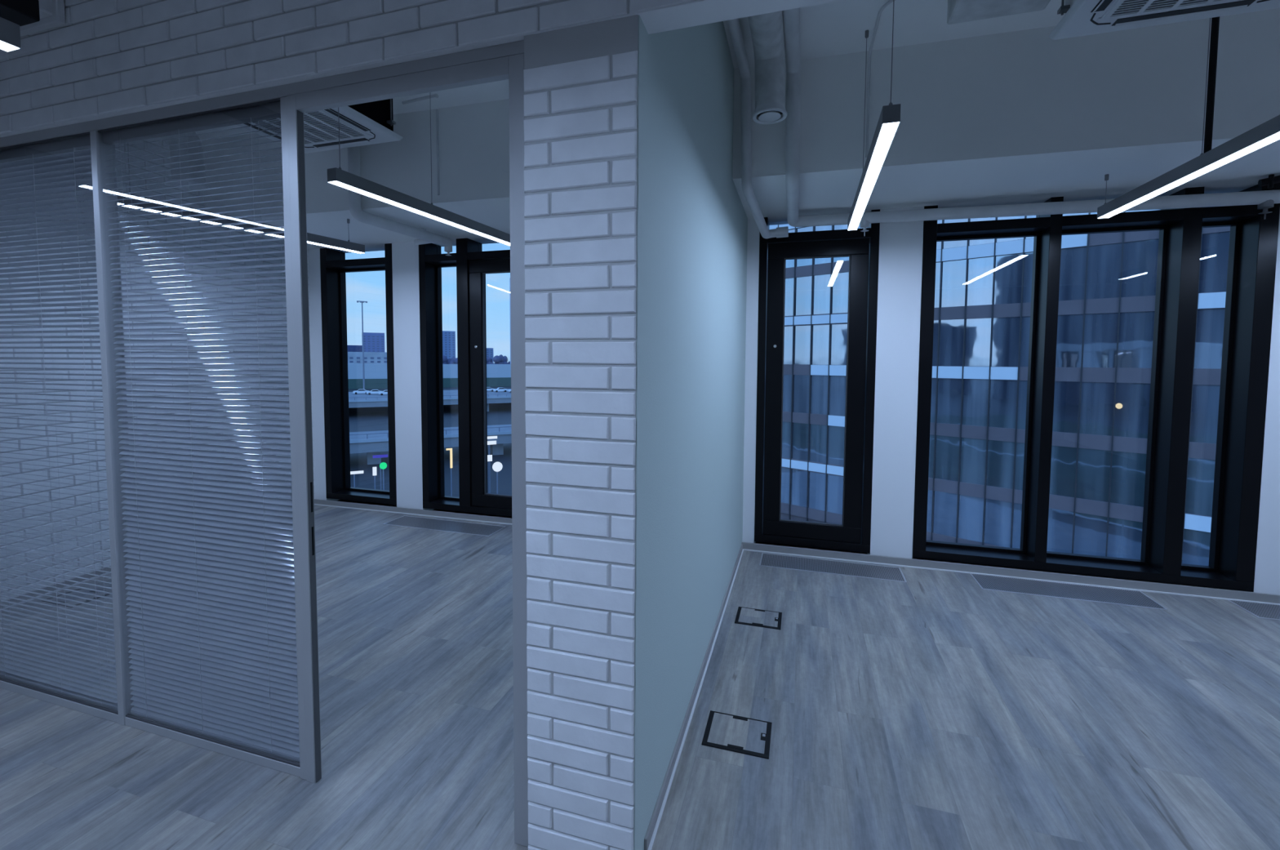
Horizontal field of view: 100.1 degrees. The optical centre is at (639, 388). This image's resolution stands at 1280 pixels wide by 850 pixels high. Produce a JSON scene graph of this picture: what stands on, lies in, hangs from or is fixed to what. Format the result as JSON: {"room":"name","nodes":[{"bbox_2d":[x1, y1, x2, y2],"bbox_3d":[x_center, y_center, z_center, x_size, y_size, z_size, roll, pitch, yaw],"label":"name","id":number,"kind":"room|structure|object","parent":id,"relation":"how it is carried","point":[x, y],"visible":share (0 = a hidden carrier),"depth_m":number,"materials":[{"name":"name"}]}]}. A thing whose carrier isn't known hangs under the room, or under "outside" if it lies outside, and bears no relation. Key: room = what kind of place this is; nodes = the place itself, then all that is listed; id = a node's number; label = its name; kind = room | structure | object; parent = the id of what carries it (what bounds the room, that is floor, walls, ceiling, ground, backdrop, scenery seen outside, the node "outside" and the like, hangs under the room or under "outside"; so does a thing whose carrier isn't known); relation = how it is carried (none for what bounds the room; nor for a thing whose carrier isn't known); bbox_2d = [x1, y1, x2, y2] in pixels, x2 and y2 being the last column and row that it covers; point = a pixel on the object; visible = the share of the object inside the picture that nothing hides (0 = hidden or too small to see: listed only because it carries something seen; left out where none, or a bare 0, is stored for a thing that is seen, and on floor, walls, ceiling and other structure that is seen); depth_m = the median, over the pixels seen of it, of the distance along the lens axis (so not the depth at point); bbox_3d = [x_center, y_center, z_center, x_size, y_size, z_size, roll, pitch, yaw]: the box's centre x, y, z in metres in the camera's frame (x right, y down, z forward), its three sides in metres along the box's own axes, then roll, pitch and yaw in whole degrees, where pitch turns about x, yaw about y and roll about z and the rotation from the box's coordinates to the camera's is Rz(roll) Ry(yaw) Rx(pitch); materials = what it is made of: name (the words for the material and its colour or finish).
{"room":"empty office","nodes":[
{"label":"empty office","id":0,"kind":"room"},
{"bbox_2d":[0,0,39,26],"bbox_3d":[-2.515,-1.268,0.723,0.115,0.075,2.455,1,3,17],"label":"cable tray","id":1,"kind":"object","parent":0,"point":[20,12],"visible":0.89,"depth_m":1.85,"materials":[{"name":"black metal"}]},
{"bbox_2d":[0,137,315,601],"bbox_3d":[-3.881,-0.391,4.339,0.150,3.432,3.012,1,3,10],"label":"wall","id":2,"kind":"structure","parent":0,"point":[165,154],"depth_m":3.82,"materials":[{"name":"white brick"}]},
{"bbox_2d":[0,514,275,608],"bbox_3d":[-3.807,1.299,4.391,0.026,0.050,2.882,1,3,10],"label":"baseboard","id":3,"kind":"structure","parent":2,"relation":"attached to","point":[108,569],"depth_m":3.62,"materials":[{"name":"grey"}]},
{"bbox_2d":[0,0,839,849],"bbox_3d":[-0.232,-0.225,1.639,11.802,3.432,0.105,1,3,17],"label":"wall","id":4,"kind":"structure","parent":0,"point":[108,58],"depth_m":1.61,"materials":[{"name":"white brick"}]},
{"bbox_2d":[19,0,65,36],"bbox_3d":[-2.826,-1.532,0.910,0.310,0.280,2.658,1,3,17],"label":"air duct","id":5,"kind":"object","parent":4,"relation":"attached to","point":[51,12],"visible":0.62,"depth_m":2.13,"materials":[{"name":"grey metal"}]},
{"bbox_2d":[0,40,524,779],"bbox_3d":[-1.770,0.187,2.132,2.988,2.536,0.064,1,3,17],"label":"glass wall","id":6,"kind":"structure","parent":4,"relation":"attached to","point":[95,129],"depth_m":2.19,"materials":[{"name":"grey metal"}]},
{"bbox_2d":[0,135,117,710],"bbox_3d":[-2.699,0.169,2.414,0.973,2.452,0.029,1,3,17],"label":"blind","id":7,"kind":"object","parent":6,"relation":"attached to","point":[81,143],"visible":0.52,"depth_m":2.37,"materials":[{"name":"grey"}]},
{"bbox_2d":[102,102,299,762],"bbox_3d":[-1.730,0.190,2.122,0.972,2.452,0.029,1,3,17],"label":"blind","id":8,"kind":"object","parent":6,"relation":"attached to","point":[211,603],"visible":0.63,"depth_m":2.12,"materials":[{"name":"grey"}]},
{"bbox_2d":[286,53,528,846],"bbox_3d":[-0.787,0.230,1.835,0.927,2.495,0.067,1,3,17],"label":"door frame","id":9,"kind":"structure","parent":6,"relation":"in","point":[511,68],"depth_m":1.74,"materials":[{"name":"grey metal"}]},
{"bbox_2d":[782,7,1279,235],"bbox_3d":[3.165,-1.455,2.137,5.037,0.901,2.821,1,3,17],"label":"pipe","id":10,"kind":"object","parent":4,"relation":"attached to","point":[1265,199],"visible":1,"depth_m":3.46,"materials":[{"name":"metal"}]},
{"bbox_2d":[195,0,1065,139],"bbox_3d":[-0.464,-1.971,0.744,11.800,0.150,8.550,1,3,17],"label":"ceiling","id":11,"kind":"structure","parent":0,"point":[839,27],"depth_m":3.00,"materials":[{"name":"white paint"}]},
{"bbox_2d":[0,17,21,51],"bbox_3d":[-2.098,-1.431,0.733,0.062,0.946,1.730,1,3,17],"label":"pendant lamp","id":12,"kind":"object","parent":11,"relation":"hanging from","point":[10,33],"visible":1,"depth_m":1.56,"materials":[{"name":"grey metal"}]},
{"bbox_2d":[0,40,18,51],"bbox_3d":[-2.101,-0.961,0.758,0.056,0.005,1.726,1,3,17],"label":"diffuser","id":13,"kind":"object","parent":12,"relation":"attached to","point":[7,46],"depth_m":1.57,"materials":[{"name":"white plastic"}]},
{"bbox_2d":[159,131,208,191],"bbox_3d":[-3.572,-1.743,3.444,0.244,0.490,1.452,1,3,17],"label":"air duct","id":14,"kind":"object","parent":11,"relation":"hanging from","point":[171,141],"visible":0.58,"depth_m":3.95,"materials":[{"name":"metal"}]},
{"bbox_2d":[117,142,364,253],"bbox_3d":[-2.744,-1.602,3.845,0.062,0.946,1.646,2,3,26],"label":"pendant lamp","id":15,"kind":"object","parent":11,"relation":"hanging from","point":[312,238],"visible":0.66,"depth_m":3.65,"materials":[{"name":"grey"}]},
{"bbox_2d":[117,202,364,253],"bbox_3d":[-2.747,-1.132,3.871,0.056,0.005,1.641,2,3,26],"label":"diffuser","id":16,"kind":"object","parent":15,"relation":"attached to","point":[312,241],"depth_m":3.70,"materials":[{"name":"white plastic"}]},
{"bbox_2d":[236,97,403,153],"bbox_3d":[-2.209,-1.881,3.447,0.896,0.339,0.893,1,3,17],"label":"air conditioner","id":17,"kind":"object","parent":11,"relation":"hanging from","point":[372,122],"visible":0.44,"depth_m":3.58,"materials":[{"name":"white plastic"}]},
{"bbox_2d":[243,122,281,139],"bbox_3d":[-2.541,-1.728,3.555,0.048,0.004,0.460,1,3,17],"label":"outlet","id":18,"kind":"object","parent":17,"relation":"attached to","point":[255,127],"depth_m":3.60,"materials":[{"name":"black"}]},
{"bbox_2d":[248,110,373,146],"bbox_3d":[-2.211,-1.718,3.456,0.630,0.007,0.610,1,3,17],"label":"grille","id":19,"kind":"object","parent":17,"relation":"attached to","point":[320,126],"depth_m":3.55,"materials":[{"name":"white plastic"}]},
{"bbox_2d":[313,137,369,147],"bbox_3d":[-2.112,-1.738,3.785,0.460,0.004,0.048,1,3,17],"label":"outlet","id":20,"kind":"object","parent":17,"relation":"attached to","point":[355,140],"depth_m":3.78,"materials":[{"name":"black"}]},
{"bbox_2d":[324,108,370,131],"bbox_3d":[-1.882,-1.714,3.357,0.048,0.004,0.460,1,3,17],"label":"outlet","id":21,"kind":"object","parent":17,"relation":"attached to","point":[342,117],"depth_m":3.42,"materials":[{"name":"black"}]},
{"bbox_2d":[327,104,510,245],"bbox_3d":[-1.273,-1.577,3.530,0.062,0.946,1.734,1,3,20],"label":"pendant lamp","id":22,"kind":"object","parent":11,"relation":"hanging from","point":[337,176],"visible":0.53,"depth_m":3.21,"materials":[{"name":"grey"}]},
{"bbox_2d":[328,181,510,245],"bbox_3d":[-1.276,-1.107,3.555,0.056,0.005,1.729,1,3,20],"label":"diffuser","id":23,"kind":"object","parent":22,"relation":"attached to","point":[353,186],"depth_m":3.28,"materials":[{"name":"white plastic"}]},
{"bbox_2d":[401,93,438,104],"bbox_3d":[-1.513,-1.998,3.690,0.290,0.035,0.020,1,3,17],"label":"conduit","id":24,"kind":"object","parent":11,"relation":"attached to","point":[433,95],"visible":1,"depth_m":3.68,"materials":[{"name":"metal"}]},
{"bbox_2d":[747,10,787,124],"bbox_3d":[0.521,-1.728,2.324,0.200,0.450,1.678,1,3,17],"label":"air duct","id":25,"kind":"object","parent":11,"relation":"hanging from","point":[766,29],"visible":1,"depth_m":2.96,"materials":[{"name":"metal"}]},
{"bbox_2d":[847,0,900,230],"bbox_3d":[1.211,-1.525,2.838,0.062,0.946,1.740,1,3,17],"label":"pendant lamp","id":26,"kind":"object","parent":11,"relation":"hanging from","point":[889,120],"visible":1,"depth_m":2.41,"materials":[{"name":"grey"}]},
{"bbox_2d":[848,121,899,230],"bbox_3d":[1.209,-1.056,2.864,0.056,0.005,1.736,1,3,17],"label":"diffuser","id":27,"kind":"object","parent":26,"relation":"attached to","point":[887,130],"depth_m":2.52,"materials":[{"name":"white plastic"}]},
{"bbox_2d":[865,0,895,157],"bbox_3d":[1.329,-1.683,2.903,0.203,0.623,0.568,0,3,-13],"label":"conduit","id":28,"kind":"object","parent":11,"relation":"attached to","point":[889,2],"visible":0.98,"depth_m":3.18,"materials":[{"name":"paint"}]},
{"bbox_2d":[946,0,1050,24],"bbox_3d":[1.650,-1.887,2.316,0.423,0.158,0.670,1,3,17],"label":"box","id":29,"kind":"object","parent":11,"relation":"attached to","point":[957,11],"visible":1,"depth_m":2.57,"materials":[{"name":"paint"}]},
{"bbox_2d":[1048,0,1279,39],"bbox_3d":[2.251,-1.777,1.977,0.916,0.339,0.913,1,3,17],"label":"air conditioner","id":30,"kind":"object","parent":11,"relation":"attached to","point":[1081,17],"visible":1,"depth_m":2.33,"materials":[{"name":"white plastic"}]},
{"bbox_2d":[1090,0,1112,12],"bbox_3d":[1.909,-1.624,2.089,0.048,0.004,0.480,1,3,17],"label":"outlet","id":31,"kind":"object","parent":30,"relation":"attached to","point":[1099,6],"depth_m":2.28,"materials":[{"name":"black"}]},
{"bbox_2d":[1096,0,1238,21],"bbox_3d":[2.248,-1.613,1.987,0.650,0.007,0.630,1,3,17],"label":"grille","id":32,"kind":"object","parent":30,"relation":"attached to","point":[1113,9],"depth_m":2.28,"materials":[{"name":"white plastic"}]},
{"bbox_2d":[1111,0,1255,26],"bbox_3d":[2.351,-1.634,2.325,0.480,0.004,0.048,1,3,17],"label":"outlet","id":33,"kind":"object","parent":30,"relation":"attached to","point":[1237,4],"depth_m":2.32,"materials":[{"name":"black"}]},
{"bbox_2d":[1097,16,1279,217],"bbox_3d":[2.647,-1.497,2.458,0.064,0.946,1.820,1,3,16],"label":"pendant lamp","id":34,"kind":"object","parent":11,"relation":"hanging from","point":[1268,132],"depth_m":2.51,"materials":[{"name":"grey metal"}]},
{"bbox_2d":[1098,131,1279,217],"bbox_3d":[2.644,-1.027,2.483,0.056,0.005,1.816,1,3,16],"label":"diffuser","id":35,"kind":"object","parent":34,"relation":"attached to","point":[1268,137],"depth_m":2.55,"materials":[{"name":"white plastic"}]},
{"bbox_2d":[0,499,1279,849],"bbox_3d":[-0.506,1.593,0.864,11.800,0.120,8.400,1,3,17],"label":"floor","id":36,"kind":"structure","parent":0,"point":[935,709],"depth_m":2.31,"materials":[{"name":"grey wood"}]},
{"bbox_2d":[41,588,109,607],"bbox_3d":[-3.701,1.369,3.521,0.300,0.006,0.205,1,3,17],"label":"floor vent","id":37,"kind":"object","parent":36,"relation":"on","point":[78,589],"visible":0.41,"depth_m":3.52,"materials":[{"name":"black plastic"}]},
{"bbox_2d":[382,515,505,536],"bbox_3d":[-1.861,1.295,5.090,1.155,0.004,0.295,1,3,17],"label":"floor vent","id":38,"kind":"object","parent":36,"relation":"in","point":[472,528],"visible":1,"depth_m":5.08,"materials":[{"name":"black metal"}]},
{"bbox_2d":[701,710,772,759],"bbox_3d":[0.414,1.459,2.272,0.270,0.006,0.222,1,3,17],"label":"box","id":39,"kind":"object","parent":36,"relation":"on","point":[731,732],"visible":1,"depth_m":2.26,"materials":[{"name":"black plastic"}]},
{"bbox_2d":[734,606,782,629],"bbox_3d":[0.730,1.406,3.295,0.270,0.006,0.222,1,3,17],"label":"box","id":40,"kind":"object","parent":36,"relation":"on","point":[744,615],"visible":1,"depth_m":3.28,"materials":[{"name":"black plastic"}]},
{"bbox_2d":[759,552,906,582],"bbox_3d":[1.457,1.366,4.121,1.035,0.004,0.285,1,3,17],"label":"floor vent","id":41,"kind":"object","parent":36,"relation":"in","point":[779,561],"visible":1,"depth_m":4.11,"materials":[{"name":"black metal"}]},
{"bbox_2d":[969,573,1167,609],"bbox_3d":[2.923,1.396,3.721,1.044,0.004,0.295,1,3,17],"label":"floor vent","id":42,"kind":"object","parent":36,"relation":"in","point":[1025,586],"visible":1,"depth_m":3.70,"materials":[{"name":"black metal"}]},
{"bbox_2d":[1227,600,1279,620],"bbox_3d":[4.389,1.427,3.310,1.048,0.004,0.275,1,3,17],"label":"floor vent","id":43,"kind":"object","parent":36,"relation":"in","point":[1264,611],"visible":1,"depth_m":3.44,"materials":[{"name":"black metal"}]},
{"bbox_2d":[633,14,747,849],"bbox_3d":[0.274,-0.298,3.041,0.338,3.430,3.058,1,3,17],"label":"wall","id":44,"kind":"structure","parent":0,"point":[692,220],"depth_m":2.13,"materials":[{"name":"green paint"}]},
{"bbox_2d":[644,543,743,849],"bbox_3d":[0.442,1.393,3.098,0.020,0.050,2.900,1,3,17],"label":"baseboard","id":45,"kind":"structure","parent":44,"relation":"attached to","point":[653,826],"depth_m":2.26,"materials":[{"name":"grey"}]},
{"bbox_2d":[726,17,788,238],"bbox_3d":[0.557,-1.541,2.932,0.201,0.856,2.846,2,3,22],"label":"pipe","id":46,"kind":"object","parent":44,"relation":"attached to","point":[734,25],"visible":1,"depth_m":3.33,"materials":[{"name":"metal"}]},
{"bbox_2d":[776,226,788,237],"bbox_3d":[1.118,-1.232,4.210,0.093,0.083,0.080,1,3,17],"label":"socket","id":47,"kind":"object","parent":46,"relation":"attached to","point":[781,232],"depth_m":4.18,"materials":[{"name":"paint"}]},
{"bbox_2d":[307,206,1279,595],"bbox_3d":[1.180,-0.316,4.585,10.800,3.550,0.420,1,3,17],"label":"wall","id":48,"kind":"structure","parent":0,"point":[900,243],"depth_m":4.18,"materials":[{"name":"white paint"}]},
{"bbox_2d":[320,243,396,505],"bbox_3d":[-2.927,-0.176,5.744,0.925,2.740,0.254,1,3,17],"label":"window","id":49,"kind":"structure","parent":48,"relation":"in","point":[334,265],"depth_m":5.77,"materials":[{"name":"black metal"}]},
{"bbox_2d":[347,146,452,255],"bbox_3d":[-2.042,-1.677,4.598,0.249,0.870,1.094,1,3,17],"label":"pipe","id":50,"kind":"object","parent":48,"relation":"attached to","point":[424,237],"visible":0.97,"depth_m":4.31,"materials":[{"name":"metal"}]},
{"bbox_2d":[413,239,433,244],"bbox_3d":[-1.976,-1.358,4.920,0.203,0.062,0.052,1,3,17],"label":"outlet","id":51,"kind":"object","parent":50,"relation":"attached to","point":[417,242],"depth_m":4.91,"materials":[{"name":"paint"}]},
{"bbox_2d":[314,498,511,524],"bbox_3d":[-1.498,1.264,5.208,4.220,0.058,0.026,1,3,16],"label":"baseboard","id":52,"kind":"structure","parent":48,"relation":"attached to","point":[468,517],"depth_m":5.43,"materials":[{"name":"grey"}]},
{"bbox_2d":[418,238,511,516],"bbox_3d":[-1.467,-0.144,5.304,1.475,2.740,0.254,1,3,17],"label":"window","id":53,"kind":"structure","parent":48,"relation":"in","point":[472,264],"depth_m":5.28,"materials":[{"name":"black metal"}]},
{"bbox_2d":[201,8,1279,253],"bbox_3d":[0.999,-1.714,3.882,10.800,0.685,1.428,1,3,17],"label":"bulkhead","id":54,"kind":"object","parent":48,"relation":"attached to","point":[1026,116],"depth_m":3.21,"materials":[{"name":"white paint"}]},
{"bbox_2d":[435,109,439,195],"bbox_3d":[-1.500,-1.755,3.976,0.016,0.620,0.016,1,3,17],"label":"conduit","id":55,"kind":"object","parent":54,"relation":"attached to","point":[437,110],"visible":1,"depth_m":3.97,"materials":[{"name":"metal"}]},
{"bbox_2d":[754,208,879,553],"bbox_3d":[1.438,-0.081,4.428,0.903,2.740,0.254,1,3,17],"label":"window","id":56,"kind":"structure","parent":48,"relation":"in","point":[854,534],"depth_m":4.30,"materials":[{"name":"black metal"}]},
{"bbox_2d":[741,542,1279,604],"bbox_3d":[3.419,1.368,3.736,5.352,0.064,0.026,1,3,16],"label":"baseboard","id":57,"kind":"structure","parent":48,"relation":"attached to","point":[1152,587],"depth_m":3.91,"materials":[{"name":"grey"}]},
{"bbox_2d":[912,182,1279,591],"bbox_3d":[3.147,-0.043,3.913,2.059,2.740,0.254,1,3,17],"label":"window","id":58,"kind":"structure","parent":48,"relation":"in","point":[1253,239],"depth_m":3.71,"materials":[{"name":"black metal"}]},
{"label":"outside","id":59,"kind":"structure","parent":0,"visible":0},
{"bbox_2d":[348,386,511,497],"bbox_3d":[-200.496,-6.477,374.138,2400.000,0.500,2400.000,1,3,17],"label":"ground","id":60,"kind":"structure","parent":59,"point":[361,419],"depth_m":80.92,"materials":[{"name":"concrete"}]},
{"bbox_2d":[346,345,362,351],"bbox_3d":[-405.388,-45.242,760.087,32.470,33.000,32.574,1,3,17],"label":"apartment building","id":61,"kind":"structure","parent":60,"relation":"on","point":[350,348],"depth_m":748.90,"materials":[{"name":"blue"}]},
{"bbox_2d":[350,470,363,487],"bbox_3d":[-24.698,9.524,46.390,1.450,4.860,0.200,-1,3,-27],"label":"sign board","id":62,"kind":"object","parent":60,"relation":"on","point":[353,473],"visible":0.5,"depth_m":46.30,"materials":[{"name":"silver metal"}]},
{"bbox_2d":[356,300,367,389],"bbox_3d":[-93.932,-12.742,181.788,2.859,33.950,2.797,1,3,17],"label":"mast","id":63,"kind":"object","parent":60,"relation":"on","point":[362,302],"visible":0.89,"depth_m":181.61,"materials":[{"name":"silver metal"}]},
{"bbox_2d":[347,351,386,364],"bbox_3d":[-238.004,-22.545,475.881,43.990,20.200,43.678,1,3,17],"label":"warehouse","id":64,"kind":"structure","parent":60,"relation":"on","point":[353,357],"depth_m":463.14,"materials":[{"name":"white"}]},
{"bbox_2d":[361,332,384,351],"bbox_3d":[-361.180,-51.172,726.167,36.790,49.000,36.738,1,3,17],"label":"apartment building","id":65,"kind":"structure","parent":60,"relation":"on","point":[373,341],"depth_m":714.44,"materials":[{"name":"blue"}]},
{"bbox_2d":[372,466,377,488],"bbox_3d":[-23.287,9.373,47.106,0.320,5.100,0.200,-1,3,-27],"label":"sign board","id":66,"kind":"object","parent":60,"relation":"on","point":[374,468],"visible":0.68,"depth_m":46.93,"materials":[{"name":"silver metal"}]},
{"bbox_2d":[373,454,387,489],"bbox_3d":[-23.739,8.913,49.099,1.250,5.800,0.200,-1,3,-27],"label":"sign board","id":67,"kind":"object","parent":60,"relation":"on","point":[380,456],"visible":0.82,"depth_m":48.96,"materials":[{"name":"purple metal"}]},
{"bbox_2d":[379,462,386,489],"bbox_3d":[-22.679,9.184,47.424,0.600,5.450,0.270,-1,3,-27],"label":"sign","id":68,"kind":"object","parent":60,"relation":"on","point":[383,465],"visible":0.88,"depth_m":47.25,"materials":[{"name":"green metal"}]},
{"bbox_2d":[347,364,511,389],"bbox_3d":[-80.205,-6.352,288.018,263.642,13.900,254.448,1,3,17],"label":"barrier","id":69,"kind":"object","parent":60,"relation":"on","point":[375,375],"visible":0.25,"depth_m":262.19,"materials":[{"name":"grey"}]},
{"bbox_2d":[348,388,511,411],"bbox_3d":[-47.772,3.167,170.231,212.098,5.950,206.800,1,3,17],"label":"road bridge","id":70,"kind":"structure","parent":60,"relation":"on","point":[450,397],"depth_m":147.79,"materials":[{"name":"concrete"}]},
{"bbox_2d":[352,388,368,394],"bbox_3d":[-84.591,0.800,162.592,4.420,1.480,4.347,1,3,17],"label":"car","id":71,"kind":"object","parent":70,"relation":"on","point":[362,390],"visible":0.89,"depth_m":161.80,"materials":[{"name":"white metal"}]},
{"bbox_2d":[366,389,382,395],"bbox_3d":[-79.563,0.932,160.678,4.420,1.480,4.347,1,3,17],"label":"car","id":72,"kind":"object","parent":70,"relation":"on","point":[373,391],"visible":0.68,"depth_m":159.82,"materials":[{"name":"white metal"}]},
{"bbox_2d":[378,390,387,395],"bbox_3d":[-74.891,1.072,158.583,4.420,1.480,4.347,1,3,17],"label":"car","id":73,"kind":"object","parent":70,"relation":"on","point":[384,392],"visible":0.53,"depth_m":157.48,"materials":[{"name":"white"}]},
{"bbox_2d":[486,386,493,391],"bbox_3d":[-50.852,0.121,178.747,4.420,1.480,4.347,1,3,17],"label":"car","id":74,"kind":"object","parent":70,"relation":"on","point":[487,388],"visible":0.46,"depth_m":178.27,"materials":[{"name":"white metal"}]},
{"bbox_2d":[493,386,507,391],"bbox_3d":[-46.001,0.257,176.743,4.420,1.480,4.347,1,3,17],"label":"car","id":75,"kind":"object","parent":70,"relation":"on","point":[500,388],"visible":0.98,"depth_m":176.07,"materials":[{"name":"white metal"}]},
{"bbox_2d":[349,424,511,464],"bbox_3d":[-12.542,7.861,90.662,138.102,5.550,133.740,1,3,17],"label":"road bridge","id":76,"kind":"structure","parent":60,"relation":"on","point":[372,442],"depth_m":76.62,"materials":[{"name":"concrete"}]},
{"bbox_2d":[442,330,455,359],"bbox_3d":[-270.617,-53.944,749.987,31.750,53.000,31.880,1,3,17],"label":"apartment building","id":77,"kind":"structure","parent":60,"relation":"on","point":[448,336],"depth_m":739.10,"materials":[{"name":"blue"}]},
{"bbox_2d":[445,448,452,496],"bbox_3d":[-17.740,8.653,49.913,0.540,6.300,0.200,-1,3,-27],"label":"number sign","id":78,"kind":"object","parent":60,"relation":"on","point":[446,449],"visible":0.88,"depth_m":49.82,"materials":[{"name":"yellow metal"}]},
{"bbox_2d":[442,354,510,364],"bbox_3d":[-215.288,-23.676,532.775,153.139,22.525,147.323,1,3,17],"label":"tree belt","id":79,"kind":"object","parent":60,"relation":"on","point":[500,359],"visible":0.12,"depth_m":552.75,"materials":[{"name":"blue"}]},
{"bbox_2d":[487,454,492,493],"bbox_3d":[-14.663,9.035,51.514,0.900,5.400,0.200,-1,3,-27],"label":"sign board","id":80,"kind":"object","parent":60,"relation":"on","point":[489,456],"visible":0.39,"depth_m":51.45,"materials":[{"name":"silver metal"}]},
{"bbox_2d":[486,347,493,363],"bbox_3d":[-230.856,-45.044,793.415,33.190,31.000,33.268,1,3,17],"label":"apartment building","id":81,"kind":"structure","parent":60,"relation":"on","point":[489,350],"depth_m":784.75,"materials":[{"name":"blue"}]},
{"bbox_2d":[487,440,496,493],"bbox_3d":[-14.503,8.357,51.557,1.350,6.750,0.200,-1,3,-27],"label":"sign board","id":82,"kind":"object","parent":60,"relation":"on","point":[489,442],"visible":0.64,"depth_m":51.48,"materials":[{"name":"silver metal"}]},
{"bbox_2d":[487,435,497,493],"bbox_3d":[-14.458,8.132,51.568,1.450,7.200,0.200,-1,3,-27],"label":"sign board","id":83,"kind":"object","parent":60,"relation":"on","point":[489,437],"visible":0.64,"depth_m":51.54,"materials":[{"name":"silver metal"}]},
{"bbox_2d":[492,462,502,493],"bbox_3d":[-13.831,9.374,51.988,0.960,4.680,0.250,-1,3,-27],"label":"round sign","id":84,"kind":"object","parent":60,"relation":"on","point":[497,466],"visible":0.94,"depth_m":51.85,"materials":[{"name":"silver metal"}]},
{"bbox_2d":[509,277,511,364],"bbox_3d":[-96.920,-48.484,425.835,14.500,79.000,14.487,1,3,17],"label":"tower block","id":85,"kind":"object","parent":60,"relation":"on","point":[509,277],"visible":0.02,"depth_m":426.40,"materials":[{"name":"blue"}]},
{"bbox_2d":[768,205,1230,565],"bbox_3d":[23.919,-6.769,36.655,32.700,39.000,14.150,3,4,42],"label":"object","id":86,"kind":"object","parent":60,"relation":"on","point":[983,288],"visible":0.39,"depth_m":30.10,"materials":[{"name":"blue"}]},
{"bbox_2d":[1115,403,1122,408],"bbox_3d":[24.334,0.864,27.216,0.260,0.280,0.260,1,3,17],"label":"ceiling light","id":87,"kind":"object","parent":86,"relation":"attached to","point":[1118,406],"depth_m":27.15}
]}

